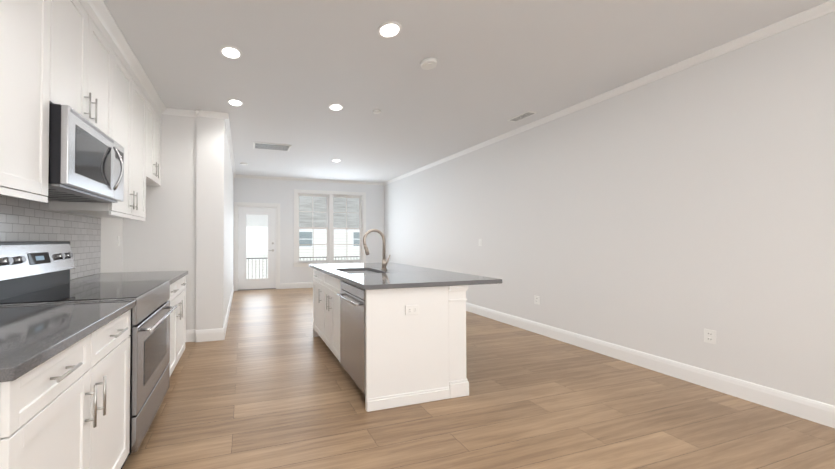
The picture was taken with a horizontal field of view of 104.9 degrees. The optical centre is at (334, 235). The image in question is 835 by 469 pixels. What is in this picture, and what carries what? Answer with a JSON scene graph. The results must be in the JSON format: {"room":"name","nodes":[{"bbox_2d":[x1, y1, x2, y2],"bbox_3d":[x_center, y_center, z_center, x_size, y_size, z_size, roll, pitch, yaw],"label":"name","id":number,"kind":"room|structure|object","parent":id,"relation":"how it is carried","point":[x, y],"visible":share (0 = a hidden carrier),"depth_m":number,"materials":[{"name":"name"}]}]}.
{"room":"kitchen","nodes":[
{"label":"kitchen","id":0,"kind":"room"},
{"bbox_2d":[70,218,122,279],"bbox_3d":[-1.593,-0.164,0.333,0.150,2.840,6.900,0,-1,-16],"label":"wall","id":1,"kind":"structure","parent":0,"point":[111,250],"depth_m":3.36,"materials":[{"name":"white paint"}]},
{"bbox_2d":[0,0,63,199],"bbox_3d":[-1.537,-0.853,1.146,0.396,1.300,0.991,0,-1,-16],"label":"upper cabinet","id":2,"kind":"object","parent":1,"relation":"attached to","point":[31,31],"depth_m":1.47,"materials":[{"name":"white paint"}]},
{"bbox_2d":[0,196,100,278],"bbox_3d":[-1.945,0.082,1.831,0.008,0.670,2.620,0,-1,-16],"label":"tile backsplash","id":3,"kind":"structure","parent":1,"relation":"attached to","point":[23,220],"depth_m":2.33,"materials":[{"name":"white tile"}]},
{"bbox_2d":[60,0,115,140],"bbox_3d":[-1.768,-1.089,1.951,0.396,0.805,0.800,0,-1,-16],"label":"upper cabinet","id":4,"kind":"object","parent":1,"relation":"attached to","point":[79,56],"depth_m":2.02,"materials":[{"name":"white paint"}]},
{"bbox_2d":[45,103,123,202],"bbox_3d":[-1.691,-0.464,1.964,0.540,0.430,0.792,0,-1,-16],"label":"over-the-range microwave","id":5,"kind":"object","parent":4,"relation":"attached to","point":[86,160],"visible":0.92,"depth_m":1.81,"materials":[{"name":"grey metal"}]},
{"bbox_2d":[40,44,151,219],"bbox_3d":[-1.999,-0.830,2.745,0.396,1.300,0.982,0,-1,-16],"label":"upper cabinet","id":6,"kind":"object","parent":1,"relation":"attached to","point":[133,101],"depth_m":2.76,"materials":[{"name":"white paint"}]},
{"bbox_2d":[148,100,162,185],"bbox_3d":[-2.200,-1.035,3.447,0.396,0.870,0.596,0,-1,-16],"label":"upper cabinet","id":7,"kind":"object","parent":1,"relation":"attached to","point":[154,177],"depth_m":3.55,"materials":[{"name":"white paint"}]},
{"bbox_2d":[233,178,383,282],"bbox_3d":[-0.555,-0.049,8.309,4.030,2.840,0.150,0,-1,-16],"label":"wall","id":8,"kind":"structure","parent":0,"point":[248,190],"depth_m":8.08,"materials":[{"name":"white paint"}]},
{"bbox_2d":[233,202,279,290],"bbox_3d":[-1.941,0.277,7.894,1.130,2.175,0.168,0,-1,-16],"label":"door frame","id":9,"kind":"structure","parent":8,"relation":"attached to","point":[245,204],"depth_m":7.81,"materials":[{"name":"white paint"}]},
{"bbox_2d":[238,207,275,289],"bbox_3d":[-1.934,0.319,7.851,0.925,2.043,0.104,0,-1,-16],"label":"back door","id":10,"kind":"structure","parent":8,"relation":"in","point":[260,282],"depth_m":7.86,"materials":[{"name":"white paint"}]},
{"bbox_2d":[281,282,312,288],"bbox_3d":[0.009,1.299,8.365,2.865,0.145,0.016,0,-1,-16],"label":"baseboard","id":11,"kind":"structure","parent":8,"relation":"attached to","point":[301,284],"depth_m":8.08,"materials":[{"name":"white paint"}]},
{"bbox_2d":[246,256,359,278],"bbox_3d":[-0.866,1.084,8.884,5.811,0.870,1.140,0,-1,-16],"label":"railing","id":12,"kind":"object","parent":8,"relation":"attached to","point":[299,257],"depth_m":9.10,"materials":[{"name":"metal"}]},
{"bbox_2d":[238,176,381,184],"bbox_3d":[-0.565,-1.440,8.220,3.950,0.062,0.052,0,-1,-16],"label":"crown molding","id":13,"kind":"structure","parent":8,"relation":"attached to","point":[250,177],"depth_m":8.17,"materials":[{"name":"white paint"}]},
{"bbox_2d":[293,189,366,266],"bbox_3d":[-0.101,-0.180,8.415,2.030,2.005,0.200,0,-1,-16],"label":"double-hung window","id":14,"kind":"structure","parent":8,"relation":"in","point":[329,212],"depth_m":8.37,"materials":[{"name":"white paint"}]},
{"bbox_2d":[103,0,829,182],"bbox_3d":[0.419,-1.597,2.939,5.450,0.100,11.050,0,-1,-16],"label":"ceiling","id":15,"kind":"structure","parent":0,"point":[293,72],"depth_m":2.79,"materials":[{"name":"white paint"}]},
{"bbox_2d":[220,46,241,58],"bbox_3d":[-0.874,-1.547,2.653,0.184,0.008,0.184,0,-1,-16],"label":"recessed light","id":16,"kind":"object","parent":15,"relation":"in","point":[230,52],"visible":1,"depth_m":2.64,"materials":[{"name":"white paint"}]},
{"bbox_2d":[227,99,243,105],"bbox_3d":[-1.142,-1.533,3.618,0.184,0.008,0.184,0,-1,-16],"label":"recessed light","id":17,"kind":"object","parent":15,"relation":"in","point":[234,102],"visible":1,"depth_m":3.60,"materials":[{"name":"white paint"}]},
{"bbox_2d":[253,142,291,150],"bbox_3d":[-1.061,-1.504,5.332,0.620,0.016,0.360,0,-1,-16],"label":"ceiling vent","id":18,"kind":"object","parent":15,"relation":"in","point":[270,146],"visible":1,"depth_m":5.29,"materials":[{"name":"white plastic"}]},
{"bbox_2d":[328,104,343,110],"bbox_3d":[0.022,-1.531,3.744,0.184,0.008,0.184,0,-1,-16],"label":"recessed light","id":19,"kind":"object","parent":15,"relation":"in","point":[335,107],"visible":1,"depth_m":3.74,"materials":[{"name":"white paint"}]},
{"bbox_2d":[373,109,380,113],"bbox_3d":[0.528,-1.521,3.861,0.095,0.024,0.095,0,-1,-16],"label":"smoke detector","id":20,"kind":"object","parent":15,"relation":"attached to","point":[377,111],"visible":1,"depth_m":3.84,"materials":[{"name":"white plastic"}]},
{"bbox_2d":[377,21,401,37],"bbox_3d":[0.418,-1.551,2.368,0.184,0.008,0.184,0,-1,-16],"label":"recessed light","id":21,"kind":"object","parent":15,"relation":"in","point":[390,29],"visible":1,"depth_m":2.36,"materials":[{"name":"white paint"}]},
{"bbox_2d":[420,58,436,69],"bbox_3d":[0.847,-1.531,2.801,0.144,0.036,0.144,0,-1,-16],"label":"smoke detector","id":22,"kind":"object","parent":15,"relation":"attached to","point":[428,63],"visible":1,"depth_m":2.77,"materials":[{"name":"white plastic"}]},
{"bbox_2d":[507,111,536,121],"bbox_3d":[2.414,-1.526,4.027,0.150,0.010,0.320,0,-1,-16],"label":"ceiling vent","id":23,"kind":"object","parent":15,"relation":"in","point":[522,116],"visible":0.98,"depth_m":4.01,"materials":[{"name":"white plastic"}]},
{"bbox_2d":[122,288,834,468],"bbox_3d":[0.419,1.343,2.896,5.450,0.100,11.050,0,-1,-16],"label":"floor","id":24,"kind":"structure","parent":0,"point":[267,382],"depth_m":2.22,"materials":[{"name":"brown wood"}]},
{"bbox_2d":[0,241,176,468],"bbox_3d":[-1.521,0.660,1.987,0.829,1.240,0.792,0,-1,-16],"label":"range","id":25,"kind":"object","parent":24,"relation":"on","point":[34,272],"visible":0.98,"depth_m":1.87,"materials":[{"name":"grey metal"}]},
{"bbox_2d":[0,271,187,468],"bbox_3d":[-1.556,0.816,1.939,0.814,0.925,2.616,0,-1,-16],"label":"base cabinet","id":26,"kind":"object","parent":24,"relation":"on","point":[64,385],"visible":0.83,"depth_m":1.19,"materials":[{"name":"white paint"}]},
{"bbox_2d":[122,114,233,329],"bbox_3d":[-2.489,-0.087,5.726,1.120,2.840,4.040,0,-1,-16],"label":"wall block","id":27,"kind":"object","parent":24,"relation":"on","point":[186,224],"visible":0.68,"depth_m":3.87,"materials":[{"name":"white paint"}]},
{"bbox_2d":[221,290,232,339],"bbox_3d":[-1.923,1.262,5.784,0.021,0.145,3.906,0,-1,-16],"label":"baseboard","id":28,"kind":"structure","parent":27,"relation":"attached to","point":[223,330],"depth_m":4.41,"materials":[{"name":"white paint"}]},
{"bbox_2d":[222,112,237,177],"bbox_3d":[-1.889,-1.475,5.778,0.052,0.062,3.872,0,-1,-16],"label":"crown molding","id":29,"kind":"structure","parent":27,"relation":"attached to","point":[225,116],"depth_m":4.79,"materials":[{"name":"white paint"}]},
{"bbox_2d":[337,281,364,393],"bbox_3d":[0.407,0.854,2.681,0.656,0.872,0.602,0,-1,-16],"label":"dishwasher","id":30,"kind":"object","parent":24,"relation":"on","point":[352,329],"visible":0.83,"depth_m":2.54,"materials":[{"name":"silver metal"}]},
{"bbox_2d":[309,266,468,411],"bbox_3d":[0.385,0.853,3.292,0.917,0.890,1.873,0,-1,-16],"label":"kitchen island","id":31,"kind":"object","parent":24,"relation":"on","point":[420,357],"depth_m":2.42,"materials":[{"name":"white paint"}]},
{"bbox_2d":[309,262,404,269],"bbox_3d":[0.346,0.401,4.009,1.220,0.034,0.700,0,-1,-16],"label":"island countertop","id":32,"kind":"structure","parent":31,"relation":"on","point":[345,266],"depth_m":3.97,"materials":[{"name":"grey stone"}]},
{"bbox_2d":[337,270,380,273],"bbox_3d":[0.273,0.500,3.325,0.444,0.208,0.594,0,-1,-16],"label":"sink","id":33,"kind":"object","parent":32,"relation":"in","point":[338,271],"depth_m":3.58,"materials":[{"name":"silver metal"}]},
{"bbox_2d":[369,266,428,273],"bbox_3d":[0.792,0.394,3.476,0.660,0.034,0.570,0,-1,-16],"label":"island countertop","id":34,"kind":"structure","parent":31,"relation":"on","point":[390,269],"depth_m":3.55,"materials":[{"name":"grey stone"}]},
{"bbox_2d":[363,229,390,269],"bbox_3d":[0.453,0.150,3.365,0.296,0.440,0.096,0,-1,-16],"label":"faucet","id":35,"kind":"object","parent":34,"relation":"on","point":[384,263],"visible":1,"depth_m":3.37,"materials":[{"name":"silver metal"}]},
{"bbox_2d":[405,305,418,314],"bbox_3d":[0.595,0.570,2.388,0.115,0.072,0.008,0,-1,-16],"label":"outlet","id":36,"kind":"object","parent":31,"relation":"attached to","point":[411,309],"visible":1,"depth_m":2.38,"materials":[{"name":"white plastic"}]},
{"bbox_2d":[337,270,501,289],"bbox_3d":[0.704,0.383,2.772,1.220,0.034,0.735,0,-1,-16],"label":"island countertop","id":37,"kind":"structure","parent":31,"relation":"on","point":[408,279],"depth_m":2.57,"materials":[{"name":"grey stone"}]},
{"bbox_2d":[384,11,834,405],"bbox_3d":[2.965,-0.117,3.652,0.150,2.840,11.050,0,-1,-16],"label":"wall","id":38,"kind":"structure","parent":0,"point":[673,216],"depth_m":2.85,"materials":[{"name":"white paint"}]},
{"bbox_2d":[534,295,539,304],"bbox_3d":[2.719,0.870,4.199,0.008,0.115,0.072,0,-1,-16],"label":"outlet","id":39,"kind":"object","parent":38,"relation":"attached to","point":[536,300],"visible":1,"depth_m":4.20,"materials":[{"name":"white plastic"}]},
{"bbox_2d":[382,0,834,185],"bbox_3d":[2.868,-1.506,3.645,0.052,0.062,10.750,0,-1,-16],"label":"crown molding","id":40,"kind":"structure","parent":38,"relation":"attached to","point":[825,8],"depth_m":2.85,"materials":[{"name":"white paint"}]},
{"bbox_2d":[466,302,834,427],"bbox_3d":[2.885,1.230,3.610,0.016,0.145,10.750,0,-1,-16],"label":"baseboard","id":41,"kind":"structure","parent":38,"relation":"attached to","point":[822,413],"depth_m":2.75,"materials":[{"name":"white paint"}]},
{"bbox_2d":[704,329,715,344],"bbox_3d":[3.169,0.854,2.640,0.008,0.115,0.072,0,-1,-16],"label":"outlet","id":42,"kind":"object","parent":38,"relation":"attached to","point":[710,336],"visible":1,"depth_m":2.64,"materials":[{"name":"white plastic"}]},
{"label":"outside","id":43,"kind":"structure","parent":0,"visible":0},
{"bbox_2d":[246,196,359,278],"bbox_3d":[-1.922,0.121,17.244,28.000,8.756,5.881,0,-1,-16],"label":"neighbouring house","id":44,"kind":"structure","parent":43,"point":[262,229],"depth_m":14.96,"materials":[{"name":"white"}]}
]}

